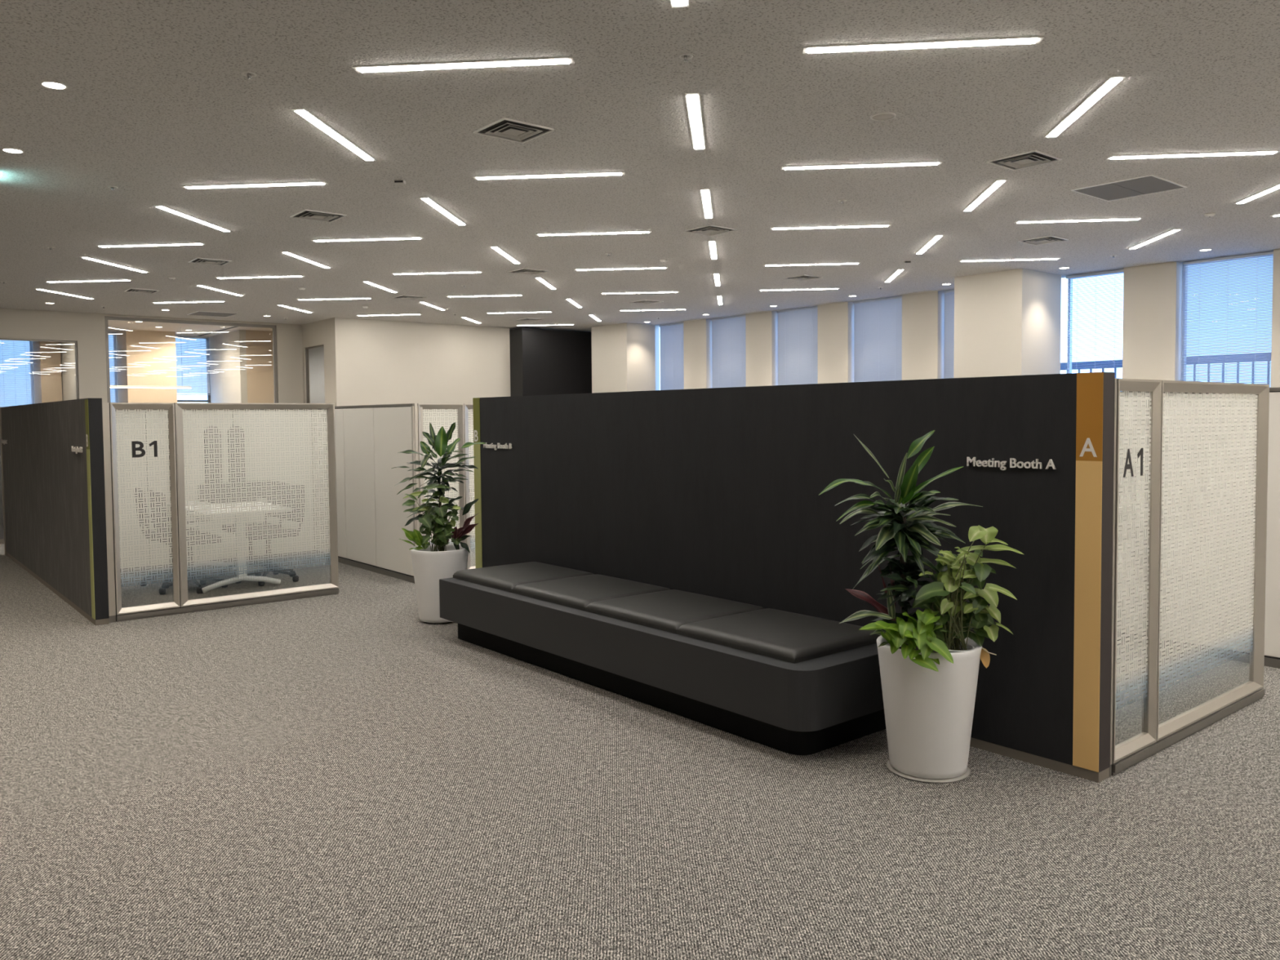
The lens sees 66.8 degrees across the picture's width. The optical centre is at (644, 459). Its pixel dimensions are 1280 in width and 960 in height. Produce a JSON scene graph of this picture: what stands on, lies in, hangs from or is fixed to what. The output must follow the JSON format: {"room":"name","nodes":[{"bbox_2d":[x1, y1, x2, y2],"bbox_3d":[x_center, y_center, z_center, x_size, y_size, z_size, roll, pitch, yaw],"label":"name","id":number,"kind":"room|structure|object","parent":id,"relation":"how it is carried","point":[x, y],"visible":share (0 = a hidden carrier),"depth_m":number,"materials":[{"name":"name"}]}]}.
{"room":"open-plan office","nodes":[
{"label":"open-plan office","id":0,"kind":"room"},
{"bbox_2d":[0,447,4,543],"bbox_3d":[-9.447,0.147,13.809,0.090,1.674,4.700,-3,3,-40],"label":"wall","id":1,"kind":"structure","parent":0,"point":[2,536],"depth_m":12.01,"materials":[{"name":"grey paint"}]},
{"bbox_2d":[60,342,76,400],"bbox_3d":[-12.382,-0.975,19.080,3.100,3.511,4.180,-3,3,-40],"label":"wall","id":2,"kind":"structure","parent":0,"point":[67,349],"depth_m":19.91,"materials":[{"name":"grey paint"}]},
{"bbox_2d":[32,329,177,404],"bbox_3d":[-12.301,-1.065,21.144,5.660,3.511,1.100,-3,3,-40],"label":"wall","id":3,"kind":"structure","parent":0,"point":[144,357],"depth_m":21.40,"materials":[{"name":"beige paint"}]},
{"bbox_2d":[0,339,34,407],"bbox_3d":[-13.423,-1.384,20.710,0.660,2.805,0.044,-3,3,-40],"label":"blind","id":4,"kind":"object","parent":3,"relation":"attached to","point":[14,358],"visible":0.38,"depth_m":20.71,"materials":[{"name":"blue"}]},
{"bbox_2d":[112,338,118,402],"bbox_3d":[-12.224,-1.395,21.826,0.670,2.911,0.070,-3,3,-40],"label":"window","id":5,"kind":"structure","parent":3,"relation":"in","point":[114,339],"depth_m":21.97,"materials":[{"name":"silver metal"}]},
{"bbox_2d":[108,332,117,402],"bbox_3d":[-12.164,-1.440,21.751,0.630,2.805,0.044,-3,3,-40],"label":"blind","id":6,"kind":"object","parent":5,"relation":"attached to","point":[112,335],"visible":0.17,"depth_m":21.88,"materials":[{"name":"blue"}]},
{"bbox_2d":[177,337,210,403],"bbox_3d":[-10.815,-1.458,22.992,0.990,2.911,0.070,-3,3,-40],"label":"window","id":7,"kind":"structure","parent":3,"relation":"in","point":[208,401],"depth_m":23.18,"materials":[{"name":"grey"}]},
{"bbox_2d":[175,335,210,395],"bbox_3d":[-10.761,-2.211,22.886,0.950,1.385,0.044,-3,3,-40],"label":"blind","id":8,"kind":"object","parent":7,"relation":"attached to","point":[202,376],"visible":0.65,"depth_m":22.95,"materials":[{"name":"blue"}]},
{"bbox_2d":[0,307,303,403],"bbox_3d":[-11.376,-0.899,17.122,10.750,3.511,0.120,-3,3,-40],"label":"wall","id":9,"kind":"structure","parent":0,"point":[87,329],"depth_m":17.97,"materials":[{"name":"beige"}]},
{"bbox_2d":[0,337,79,399],"bbox_3d":[-11.089,-0.702,17.374,1.700,2.890,0.050,-3,3,-40],"label":"window","id":10,"kind":"structure","parent":9,"relation":"in","point":[2,339],"depth_m":17.80,"materials":[{"name":"silver metal"}]},
{"bbox_2d":[104,315,278,403],"bbox_3d":[-8.861,-1.040,19.208,3.170,3.370,0.050,-3,3,-40],"label":"window","id":11,"kind":"structure","parent":9,"relation":"in","point":[106,318],"depth_m":19.08,"materials":[{"name":"silver metal"}]},
{"bbox_2d":[115,408,315,574],"bbox_3d":[-4.638,0.301,9.933,2.490,1.620,0.098,-3,3,-40],"label":"wall","id":12,"kind":"structure","parent":0,"point":[159,409],"depth_m":10.02,"materials":[{"name":"white"}]},
{"bbox_2d":[208,329,247,403],"bbox_3d":[-9.653,-1.146,22.491,0.140,3.511,2.400,-3,3,-40],"label":"wall","id":13,"kind":"structure","parent":0,"point":[228,350],"depth_m":22.12,"materials":[{"name":"grey"}]},
{"bbox_2d":[245,329,274,403],"bbox_3d":[-6.956,-1.202,23.262,5.000,3.511,0.150,-3,3,-40],"label":"wall","id":14,"kind":"structure","parent":0,"point":[259,344],"depth_m":21.75,"materials":[{"name":"beige paint"}]},
{"bbox_2d":[302,318,333,403],"bbox_3d":[-6.688,-1.062,19.962,0.100,3.511,1.680,-3,3,-40],"label":"wall","id":15,"kind":"structure","parent":0,"point":[319,332],"depth_m":19.58,"materials":[{"name":"beige paint"}]},
{"bbox_2d":[305,344,324,403],"bbox_3d":[-6.746,-0.870,20.051,0.050,2.920,1.080,-3,3,-40],"label":"door frame","id":16,"kind":"structure","parent":15,"relation":"in","point":[322,345],"depth_m":20.40,"materials":[{"name":"silver metal"}]},
{"bbox_2d":[308,346,324,403],"bbox_3d":[-7.493,-1.190,22.655,1.200,3.449,0.044,-3,3,-40],"label":"door","id":17,"kind":"structure","parent":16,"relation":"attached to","point":[316,355],"depth_m":22.53,"materials":[{"name":"grey"}]},
{"bbox_2d":[330,317,510,490],"bbox_3d":[-4.587,-1.102,20.481,4.000,3.511,0.200,-3,3,-40],"label":"wall","id":18,"kind":"structure","parent":0,"point":[375,362],"depth_m":20.21,"materials":[{"name":"beige paint"}]},
{"bbox_2d":[509,328,591,396],"bbox_3d":[-1.977,-1.180,22.179,2.192,3.475,0.510,-3,3,-40],"label":"wall","id":19,"kind":"structure","parent":0,"point":[544,362],"depth_m":21.70,"materials":[{"name":"black"}]},
{"bbox_2d":[591,322,655,392],"bbox_3d":[-0.459,-1.179,21.443,0.790,3.511,1.260,-3,3,-40],"label":"wall","id":20,"kind":"structure","parent":0,"point":[624,354],"depth_m":21.00,"materials":[{"name":"beige paint"}]},
{"bbox_2d":[0,0,1279,337],"bbox_3d":[-1.896,-2.566,10.288,17.160,0.250,31.600,-3,3,-40],"label":"ceiling","id":21,"kind":"structure","parent":0,"point":[157,101],"depth_m":7.30,"materials":[{"name":"white paint"}]},
{"bbox_2d":[40,80,67,89],"bbox_3d":[-3.520,-2.229,5.786,0.144,0.006,0.144,-3,3,-40],"label":"recessed light","id":22,"kind":"object","parent":21,"relation":"in","point":[48,84],"visible":1,"depth_m":5.79,"materials":[{"name":"white plastic"}]},
{"bbox_2d":[46,279,132,282],"bbox_3d":[-7.918,-2.537,13.823,1.269,0.011,0.086,0,2,5],"label":"recessed light","id":23,"kind":"object","parent":21,"relation":"in","point":[117,279],"visible":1,"depth_m":13.80,"materials":[{"name":"white plastic"}]},
{"bbox_2d":[80,256,149,272],"bbox_3d":[-6.770,-2.487,12.438,0.086,0.011,1.269,0,2,5],"label":"recessed light","id":24,"kind":"object","parent":21,"relation":"in","point":[84,257],"visible":1,"depth_m":12.35,"materials":[{"name":"white plastic"}]},
{"bbox_2d":[124,288,159,293],"bbox_3d":[-7.726,-2.584,14.916,0.412,0.014,0.412,-3,3,-40],"label":"ceiling vent","id":25,"kind":"object","parent":21,"relation":"in","point":[130,290],"visible":1,"depth_m":14.88,"materials":[{"name":"grey metal"}]},
{"bbox_2d":[96,242,205,247],"bbox_3d":[-5.622,-2.437,11.052,1.269,0.011,0.086,0,2,5],"label":"recessed light","id":26,"kind":"object","parent":21,"relation":"in","point":[196,243],"visible":1,"depth_m":11.03,"materials":[{"name":"white plastic"}]},
{"bbox_2d":[110,331,191,388],"bbox_3d":[-10.463,-2.148,20.355,1.760,1.311,0.060,-3,3,-40],"label":"linear pendant","id":27,"kind":"object","parent":21,"relation":"hanging from","point":[111,386],"visible":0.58,"depth_m":20.44,"materials":[{"name":"white ceramic"}]},
{"bbox_2d":[110,386,191,388],"bbox_3d":[-10.457,-1.499,20.383,1.740,0.012,0.052,-3,3,-40],"label":"diffuser","id":28,"kind":"object","parent":27,"relation":"attached to","point":[110,387],"depth_m":20.52,"materials":[{"name":"white plastic"}]},
{"bbox_2d":[153,204,232,231],"bbox_3d":[-4.474,-2.387,9.667,0.086,0.011,1.269,0,2,5],"label":"recessed light","id":29,"kind":"object","parent":21,"relation":"in","point":[161,206],"visible":1,"depth_m":9.58,"materials":[{"name":"white plastic"}]},
{"bbox_2d":[187,257,231,265],"bbox_3d":[-5.473,-2.487,12.226,0.412,0.014,0.412,-3,3,-40],"label":"ceiling vent","id":30,"kind":"object","parent":21,"relation":"in","point":[197,260],"visible":1,"depth_m":12.20,"materials":[{"name":"grey metal"}]},
{"bbox_2d":[186,311,239,317],"bbox_3d":[-8.114,-2.729,18.253,0.720,0.008,0.760,-3,3,-40],"label":"ceiling vent","id":31,"kind":"object","parent":21,"relation":"in","point":[197,313],"visible":1,"depth_m":18.21,"materials":[{"name":"grey metal"}]},
{"bbox_2d":[181,181,328,189],"bbox_3d":[-3.326,-2.337,8.281,1.269,0.011,0.086,0,2,5],"label":"recessed light","id":32,"kind":"object","parent":21,"relation":"in","point":[313,183],"visible":1,"depth_m":8.26,"materials":[{"name":"white plastic"}]},
{"bbox_2d":[215,275,304,279],"bbox_3d":[-5.384,-2.549,13.584,1.269,0.011,0.086,0,2,5],"label":"recessed light","id":33,"kind":"object","parent":21,"relation":"in","point":[295,275],"visible":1,"depth_m":13.56,"materials":[{"name":"white plastic"}]},
{"bbox_2d":[280,251,330,268],"bbox_3d":[-4.236,-2.498,12.199,0.086,0.011,1.269,0,2,5],"label":"recessed light","id":34,"kind":"object","parent":21,"relation":"in","point":[284,252],"visible":1,"depth_m":12.13,"materials":[{"name":"white plastic"}]},
{"bbox_2d":[289,208,346,222],"bbox_3d":[-3.207,-2.391,9.547,0.412,0.014,0.412,-3,3,-40],"label":"ceiling vent","id":35,"kind":"object","parent":21,"relation":"in","point":[305,214],"visible":1,"depth_m":9.54,"materials":[{"name":"grey metal"}]},
{"bbox_2d":[291,108,376,160],"bbox_3d":[-2.178,-2.287,6.896,0.086,0.011,1.269,0,2,5],"label":"recessed light","id":36,"kind":"object","parent":21,"relation":"in","point":[304,113],"visible":1,"depth_m":6.78,"materials":[{"name":"white plastic"}]},
{"bbox_2d":[311,236,423,241],"bbox_3d":[-3.088,-2.448,10.813,1.269,0.011,0.086,0,2,5],"label":"recessed light","id":37,"kind":"object","parent":21,"relation":"in","point":[411,237],"visible":1,"depth_m":10.79,"materials":[{"name":"white plastic"}]},
{"bbox_2d":[391,271,483,275],"bbox_3d":[-2.850,-2.560,13.345,1.269,0.011,0.086,0,2,5],"label":"recessed light","id":38,"kind":"object","parent":21,"relation":"in","point":[472,271],"visible":1,"depth_m":13.32,"materials":[{"name":"white plastic"}]},
{"bbox_2d":[418,196,466,225],"bbox_3d":[-1.940,-2.398,9.428,0.086,0.011,1.269,0,2,5],"label":"recessed light","id":39,"kind":"object","parent":21,"relation":"in","point":[431,202],"visible":1,"depth_m":9.34,"materials":[{"name":"white plastic"}]},
{"bbox_2d":[351,57,574,72],"bbox_3d":[-1.030,-2.236,5.510,1.269,0.011,0.086,0,2,5],"label":"recessed light","id":40,"kind":"object","parent":21,"relation":"in","point":[557,60],"visible":1,"depth_m":5.49,"materials":[{"name":"white plastic"}]},
{"bbox_2d":[489,245,520,263],"bbox_3d":[-1.702,-2.510,11.960,0.086,0.011,1.269,0,2,5],"label":"recessed light","id":41,"kind":"object","parent":21,"relation":"in","point":[496,248],"visible":1,"depth_m":11.89,"materials":[{"name":"white plastic"}]},
{"bbox_2d":[472,117,555,143],"bbox_3d":[-0.911,-2.291,6.776,0.412,0.014,0.412,-3,3,-40],"label":"ceiling vent","id":42,"kind":"object","parent":21,"relation":"in","point":[508,129],"visible":1,"depth_m":6.77,"materials":[{"name":"grey metal"}]},
{"bbox_2d":[507,267,549,275],"bbox_3d":[-1.589,-2.566,13.290,0.412,0.014,0.412,-3,3,-40],"label":"ceiling vent","id":43,"kind":"object","parent":21,"relation":"in","point":[522,271],"visible":1,"depth_m":13.28,"materials":[{"name":"grey metal"}]},
{"bbox_2d":[472,171,625,179],"bbox_3d":[-0.792,-2.348,8.042,1.269,0.011,0.086,0,2,5],"label":"recessed light","id":44,"kind":"object","parent":21,"relation":"in","point":[615,173],"visible":1,"depth_m":8.02,"materials":[{"name":"white plastic"}]},
{"bbox_2d":[535,231,651,235],"bbox_3d":[-0.554,-2.459,10.574,1.269,0.011,0.086,0,2,5],"label":"recessed light","id":45,"kind":"object","parent":21,"relation":"in","point":[625,232],"visible":1,"depth_m":10.56,"materials":[{"name":"white plastic"}]},
{"bbox_2d":[573,266,667,271],"bbox_3d":[-0.316,-2.571,13.106,1.269,0.011,0.086,0,2,5],"label":"recessed light","id":46,"kind":"object","parent":21,"relation":"in","point":[613,268],"visible":1,"depth_m":13.09,"materials":[{"name":"white plastic"}]},
{"bbox_2d":[670,0,688,8],"bbox_3d":[0.118,-2.186,4.125,0.086,0.011,1.269,0,2,5],"label":"recessed light","id":47,"kind":"object","parent":21,"relation":"in","point":[674,3],"visible":1,"depth_m":4.70,"materials":[{"name":"white plastic"}]},
{"bbox_2d":[684,92,705,150],"bbox_3d":[0.356,-2.298,6.657,0.086,0.011,1.269,0,2,5],"label":"recessed light","id":48,"kind":"object","parent":21,"relation":"in","point":[692,100],"visible":1,"depth_m":6.55,"materials":[{"name":"white plastic"}]},
{"bbox_2d":[700,188,713,218],"bbox_3d":[0.594,-2.409,9.189,0.086,0.011,1.269,0,2,5],"label":"recessed light","id":49,"kind":"object","parent":21,"relation":"in","point":[705,196],"visible":1,"depth_m":9.10,"materials":[{"name":"white plastic"}]},
{"bbox_2d":[683,224,737,235],"bbox_3d":[0.714,-2.463,10.455,0.412,0.014,0.412,-3,3,-40],"label":"ceiling vent","id":50,"kind":"object","parent":21,"relation":"in","point":[710,230],"visible":1,"depth_m":10.44,"materials":[{"name":"grey metal"}]},
{"bbox_2d":[707,240,717,258],"bbox_3d":[0.833,-2.521,11.721,0.086,0.011,1.269,0,2,5],"label":"recessed light","id":51,"kind":"object","parent":21,"relation":"in","point":[712,244],"visible":1,"depth_m":11.61,"materials":[{"name":"white plastic"}]},
{"bbox_2d":[782,274,823,280],"bbox_3d":[2.310,-2.635,14.110,0.412,0.014,0.412,-3,3,-40],"label":"ceiling vent","id":52,"kind":"object","parent":21,"relation":"in","point":[800,277],"visible":1,"depth_m":14.08,"materials":[{"name":"grey metal"}]},
{"bbox_2d":[763,262,860,266],"bbox_3d":[2.219,-2.582,12.867,1.269,0.011,0.086,0,2,5],"label":"recessed light","id":53,"kind":"object","parent":21,"relation":"in","point":[825,264],"visible":1,"depth_m":12.85,"materials":[{"name":"white plastic"}]},
{"bbox_2d":[769,224,891,230],"bbox_3d":[1.981,-2.471,10.335,1.269,0.011,0.086,0,2,5],"label":"recessed light","id":54,"kind":"object","parent":21,"relation":"in","point":[871,225],"visible":1,"depth_m":10.32,"materials":[{"name":"white plastic"}]},
{"bbox_2d":[781,160,942,169],"bbox_3d":[1.742,-2.359,7.803,1.269,0.011,0.086,0,2,5],"label":"recessed light","id":55,"kind":"object","parent":21,"relation":"in","point":[917,163],"visible":1,"depth_m":7.79,"materials":[{"name":"white plastic"}]},
{"bbox_2d":[870,111,896,120],"bbox_3d":[1.606,-2.303,6.521,0.166,0.010,0.166,-3,3,-40],"label":"ceiling speaker","id":56,"kind":"object","parent":21,"relation":"attached to","point":[883,116],"visible":1,"depth_m":6.51,"materials":[{"name":"white plastic"}]},
{"bbox_2d":[802,35,1044,53],"bbox_3d":[1.504,-2.248,5.271,1.269,0.011,0.086,0,2,5],"label":"recessed light","id":57,"kind":"object","parent":21,"relation":"in","point":[1023,40],"visible":1,"depth_m":5.25,"materials":[{"name":"white plastic"}]},
{"bbox_2d":[915,235,943,254],"bbox_3d":[3.367,-2.532,11.482,0.086,0.011,1.269,0,2,5],"label":"recessed light","id":58,"kind":"object","parent":21,"relation":"in","point":[936,237],"visible":1,"depth_m":11.40,"materials":[{"name":"white plastic"}]},
{"bbox_2d":[962,179,1007,211],"bbox_3d":[3.129,-2.421,8.950,0.086,0.011,1.269,0,2,5],"label":"recessed light","id":59,"kind":"object","parent":21,"relation":"in","point":[997,183],"visible":1,"depth_m":8.86,"materials":[{"name":"white plastic"}]},
{"bbox_2d":[958,257,1061,262],"bbox_3d":[4.753,-2.593,12.628,1.269,0.011,0.086,0,2,5],"label":"recessed light","id":60,"kind":"object","parent":21,"relation":"in","point":[1038,259],"visible":1,"depth_m":12.61,"materials":[{"name":"white plastic"}]},
{"bbox_2d":[986,150,1062,170],"bbox_3d":[3.010,-2.363,7.684,0.412,0.014,0.412,-3,3,-40],"label":"ceiling vent","id":61,"kind":"object","parent":21,"relation":"in","point":[1034,157],"visible":1,"depth_m":7.67,"materials":[{"name":"grey metal"}]},
{"bbox_2d":[1017,235,1069,245],"bbox_3d":[4.622,-2.530,11.236,0.412,0.014,0.412,-3,3,-40],"label":"ceiling vent","id":62,"kind":"object","parent":21,"relation":"in","point":[1047,239],"visible":1,"depth_m":11.22,"materials":[{"name":"grey metal"}]},
{"bbox_2d":[1014,217,1142,223],"bbox_3d":[4.515,-2.482,10.096,1.269,0.011,0.086,0,2,5],"label":"recessed light","id":63,"kind":"object","parent":21,"relation":"in","point":[1117,219],"visible":1,"depth_m":10.08,"materials":[{"name":"white plastic"}]},
{"bbox_2d":[1044,75,1126,137],"bbox_3d":[2.890,-2.309,6.418,0.086,0.011,1.269,0,2,5],"label":"recessed light","id":64,"kind":"object","parent":21,"relation":"in","point":[1113,81],"visible":1,"depth_m":6.31,"materials":[{"name":"white plastic"}]},
{"bbox_2d":[1071,174,1186,201],"bbox_3d":[4.338,-2.421,8.684,0.720,0.008,0.700,-3,3,-40],"label":"ceiling vent","id":65,"kind":"object","parent":21,"relation":"in","point":[1150,184],"visible":1,"depth_m":8.66,"materials":[{"name":"grey metal"}]},
{"bbox_2d":[1128,228,1182,248],"bbox_3d":[5.901,-2.543,11.243,0.086,0.011,1.269,0,2,5],"label":"recessed light","id":66,"kind":"object","parent":21,"relation":"in","point":[1174,230],"visible":1,"depth_m":11.15,"materials":[{"name":"white plastic"}]},
{"bbox_2d":[1106,150,1279,159],"bbox_3d":[4.277,-2.370,7.564,1.269,0.011,0.086,0,2,5],"label":"recessed light","id":67,"kind":"object","parent":21,"relation":"in","point":[1269,152],"visible":1,"depth_m":7.54,"materials":[{"name":"white plastic"}]},
{"bbox_2d":[1233,183,1279,204],"bbox_3d":[5.663,-2.432,8.711,0.086,0.011,1.269,0,2,5],"label":"recessed light","id":68,"kind":"object","parent":21,"relation":"in","point":[1277,186],"visible":1,"depth_m":8.94,"materials":[{"name":"white plastic"}]},
{"bbox_2d":[0,487,1279,959],"bbox_3d":[-1.705,1.153,10.711,17.740,0.200,31.800,-3,3,-40],"label":"floor","id":69,"kind":"structure","parent":0,"point":[347,775],"depth_m":3.62,"materials":[{"name":"carpet"}]},
{"bbox_2d":[0,398,109,625],"bbox_3d":[-5.632,0.319,9.084,0.105,1.674,5.050,-3,3,-40],"label":"wall","id":70,"kind":"structure","parent":69,"relation":"on","point":[52,465],"depth_m":8.15,"materials":[{"name":"grey wood"}]},
{"bbox_2d":[134,488,207,586],"bbox_3d":[-4.391,0.703,9.018,0.570,0.888,0.561,-2,3,-35],"label":"swivel chair","id":71,"kind":"object","parent":69,"relation":"on","point":[142,583],"visible":0.19,"depth_m":8.88,"materials":[{"name":"grey"}]},
{"bbox_2d":[150,492,227,594],"bbox_3d":[-4.030,0.717,8.617,0.570,0.888,0.561,-3,3,-40],"label":"swivel chair","id":72,"kind":"object","parent":69,"relation":"on","point":[166,584],"visible":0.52,"depth_m":8.56,"materials":[{"name":"grey"}]},
{"bbox_2d":[166,500,293,593],"bbox_3d":[-3.893,0.781,8.989,0.740,0.715,1.660,-3,3,-40],"label":"meeting table","id":73,"kind":"object","parent":69,"relation":"on","point":[241,575],"visible":0.23,"depth_m":8.60,"materials":[{"name":"white laminate"}]},
{"bbox_2d":[197,426,274,502],"bbox_3d":[-3.939,0.041,9.366,0.700,0.731,0.200,-3,3,-40],"label":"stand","id":74,"kind":"object","parent":73,"relation":"on","point":[209,426],"visible":0.16,"depth_m":9.31,"materials":[{"name":"grey"}]},
{"bbox_2d":[218,481,284,575],"bbox_3d":[-3.864,0.677,9.513,0.570,0.888,0.561,-3,3,-40],"label":"swivel chair","id":75,"kind":"object","parent":69,"relation":"on","point":[221,573],"visible":0.16,"depth_m":9.48,"materials":[{"name":"grey plastic"}]},
{"bbox_2d":[235,483,305,586],"bbox_3d":[-3.523,0.693,9.068,0.570,0.888,0.561,-3,3,-43],"label":"swivel chair","id":76,"kind":"object","parent":69,"relation":"on","point":[292,573],"visible":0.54,"depth_m":9.04,"materials":[{"name":"grey plastic"}]},
{"bbox_2d":[102,402,475,622],"bbox_3d":[-2.377,0.328,8.598,4.291,1.642,0.082,-3,3,-40],"label":"glass wall","id":77,"kind":"structure","parent":69,"relation":"on","point":[180,604],"depth_m":7.77,"materials":[{"name":"beige glass"}]},
{"bbox_2d":[311,403,425,582],"bbox_3d":[-3.611,0.246,10.730,0.098,1.642,4.889,-3,3,-40],"label":"wall","id":78,"kind":"structure","parent":69,"relation":"on","point":[371,517],"depth_m":9.50,"materials":[{"name":"white paint"}]},
{"bbox_2d":[391,422,487,622],"bbox_3d":[-1.513,0.461,7.199,0.598,1.468,0.511,1,3,31],"label":"potted plant","id":79,"kind":"object","parent":69,"relation":"on","point":[431,563],"visible":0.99,"depth_m":7.12,"materials":[{"name":"green plant"}]},
{"bbox_2d":[439,561,885,755],"bbox_3d":[-0.056,1.023,5.606,0.786,0.472,3.245,-3,3,-40],"label":"upholstered bench","id":80,"kind":"object","parent":69,"relation":"on","point":[787,682],"visible":0.98,"depth_m":4.87,"materials":[{"name":"grey leather"}]},
{"bbox_2d":[453,561,594,592],"bbox_3d":[-0.812,0.782,6.566,0.670,0.060,0.756,-3,3,-40],"label":"cushion","id":81,"kind":"object","parent":80,"relation":"on","point":[503,578],"depth_m":6.45,"materials":[{"name":"grey leather"}]},
{"bbox_2d":[511,573,670,610],"bbox_3d":[-0.323,0.803,5.975,0.670,0.060,0.771,-3,3,-40],"label":"cushion","id":82,"kind":"object","parent":80,"relation":"on","point":[576,593],"depth_m":5.87,"materials":[{"name":"grey leather"}]},
{"bbox_2d":[585,589,764,633],"bbox_3d":[0.172,0.825,5.379,0.670,0.060,0.771,-3,3,-40],"label":"cushion","id":83,"kind":"object","parent":80,"relation":"on","point":[664,611],"depth_m":5.27,"materials":[{"name":"grey leather"}]},
{"bbox_2d":[676,608,881,663],"bbox_3d":[0.669,0.847,4.778,0.670,0.060,0.781,-3,3,-40],"label":"cushion","id":84,"kind":"object","parent":80,"relation":"on","point":[778,635],"depth_m":4.63,"materials":[{"name":"grey leather"}]},
{"bbox_2d":[472,372,1115,782],"bbox_3d":[0.274,0.412,5.861,0.108,1.665,5.010,-3,3,-40],"label":"wall","id":85,"kind":"structure","parent":69,"relation":"on","point":[715,492],"depth_m":4.93,"materials":[{"name":"black wood"}]},
{"bbox_2d":[818,430,1023,783],"bbox_3d":[1.121,0.598,4.056,0.788,1.435,0.478,-1,3,-14],"label":"potted plant","id":86,"kind":"object","parent":69,"relation":"on","point":[929,665],"visible":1,"depth_m":3.98,"materials":[{"name":"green plant"}]},
{"bbox_2d":[1109,377,1269,777],"bbox_3d":[2.565,0.462,4.539,1.729,1.642,0.072,-3,3,-40],"label":"glass wall","id":87,"kind":"structure","parent":69,"relation":"on","point":[1154,738],"depth_m":4.45,"materials":[{"name":"beige glass"}]},
{"bbox_2d":[654,248,1279,390],"bbox_3d":[6.230,-1.048,14.219,0.300,3.761,26.800,-3,3,-40],"label":"wall","id":88,"kind":"structure","parent":0,"point":[1152,335],"depth_m":15.87,"materials":[{"name":"beige paint"}]},
{"bbox_2d":[658,322,684,390],"bbox_3d":[0.642,-1.473,20.921,0.044,2.885,0.910,-3,3,-40],"label":"blind","id":89,"kind":"object","parent":88,"relation":"attached to","point":[671,335],"visible":0.39,"depth_m":20.94,"materials":[{"name":"grey"}]},
{"bbox_2d":[711,315,746,387],"bbox_3d":[1.746,-1.425,19.588,0.044,2.885,1.085,-3,3,-40],"label":"blind","id":90,"kind":"object","parent":88,"relation":"attached to","point":[728,333],"visible":0.39,"depth_m":19.59,"materials":[{"name":"grey fabric"}]},
{"bbox_2d":[777,306,817,385],"bbox_3d":[2.907,-1.374,18.187,0.044,2.885,1.085,-3,3,-40],"label":"blind","id":91,"kind":"object","parent":88,"relation":"attached to","point":[797,328],"visible":0.41,"depth_m":18.17,"materials":[{"name":"grey fabric"}]},
{"bbox_2d":[654,288,954,324],"bbox_3d":[2.792,-2.809,18.010,0.035,0.012,8.080,-3,3,-40],"label":"trim","id":92,"kind":"structure","parent":88,"relation":"attached to","point":[948,288],"depth_m":17.58,"materials":[{"name":"grey"}]},
{"bbox_2d":[853,296,902,382],"bbox_3d":[4.068,-1.323,16.786,0.044,2.885,1.085,-3,3,-40],"label":"blind","id":93,"kind":"object","parent":88,"relation":"attached to","point":[877,328],"visible":0.38,"depth_m":16.77,"materials":[{"name":"grey"}]},
{"bbox_2d":[943,289,954,378],"bbox_3d":[5.229,-1.272,15.385,0.044,2.885,1.085,-3,3,-40],"label":"blind","id":94,"kind":"object","parent":88,"relation":"attached to","point":[948,339],"visible":0.13,"depth_m":15.70,"materials":[{"name":"grey"}]},
{"bbox_2d":[1066,272,1120,373],"bbox_3d":[6.539,-1.190,13.970,0.070,2.961,0.890,-3,3,-40],"label":"window","id":95,"kind":"structure","parent":88,"relation":"in","point":[1071,295],"depth_m":14.25,"materials":[{"name":"silver metal"}]},
{"bbox_2d":[1065,269,1124,377],"bbox_3d":[6.458,-1.219,13.902,0.044,2.885,0.870,-3,3,-40],"label":"blind","id":96,"kind":"object","parent":95,"relation":"attached to","point":[1115,272],"visible":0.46,"depth_m":13.87,"materials":[{"name":"grey"}]},
{"bbox_2d":[1181,254,1270,381],"bbox_3d":[7.624,-1.143,12.662,0.070,2.961,1.130,-3,3,-40],"label":"window","id":97,"kind":"structure","parent":88,"relation":"in","point":[1269,255],"depth_m":13.04,"materials":[{"name":"blue glass"}]},
{"bbox_2d":[1181,251,1273,387],"bbox_3d":[7.551,-1.171,12.584,0.044,2.885,1.085,-3,3,-40],"label":"blind","id":98,"kind":"object","parent":97,"relation":"attached to","point":[1246,374],"visible":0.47,"depth_m":12.54,"materials":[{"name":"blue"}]},
{"bbox_2d":[954,268,1061,377],"bbox_3d":[5.319,-0.916,14.236,1.090,3.511,1.060,-3,3,-40],"label":"column","id":99,"kind":"structure","parent":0,"point":[1007,322],"depth_m":13.81,"materials":[{"name":"beige paint"}]},
{"bbox_2d":[1116,386,1279,668],"bbox_3d":[2.228,0.336,7.506,0.098,1.642,4.906,-3,3,-40],"label":"wall","id":100,"kind":"structure","parent":0,"point":[1272,624],"depth_m":5.86,"materials":[{"name":"white fabric"}]},
{"bbox_3d":[6.878,0.824,15.473,2.150,0.300,19.000,-3,3,-40],"label":"floor","id":101,"kind":"structure","parent":0,"visible":0},
{"bbox_2d":[1060,353,1263,383],"bbox_3d":[7.723,-0.402,14.505,0.080,2.220,8.500,-3,3,-40],"label":"balcony railing","id":102,"kind":"object","parent":101,"relation":"on","point":[1063,365],"visible":0.02,"depth_m":15.01,"materials":[{"name":"silver metal"}]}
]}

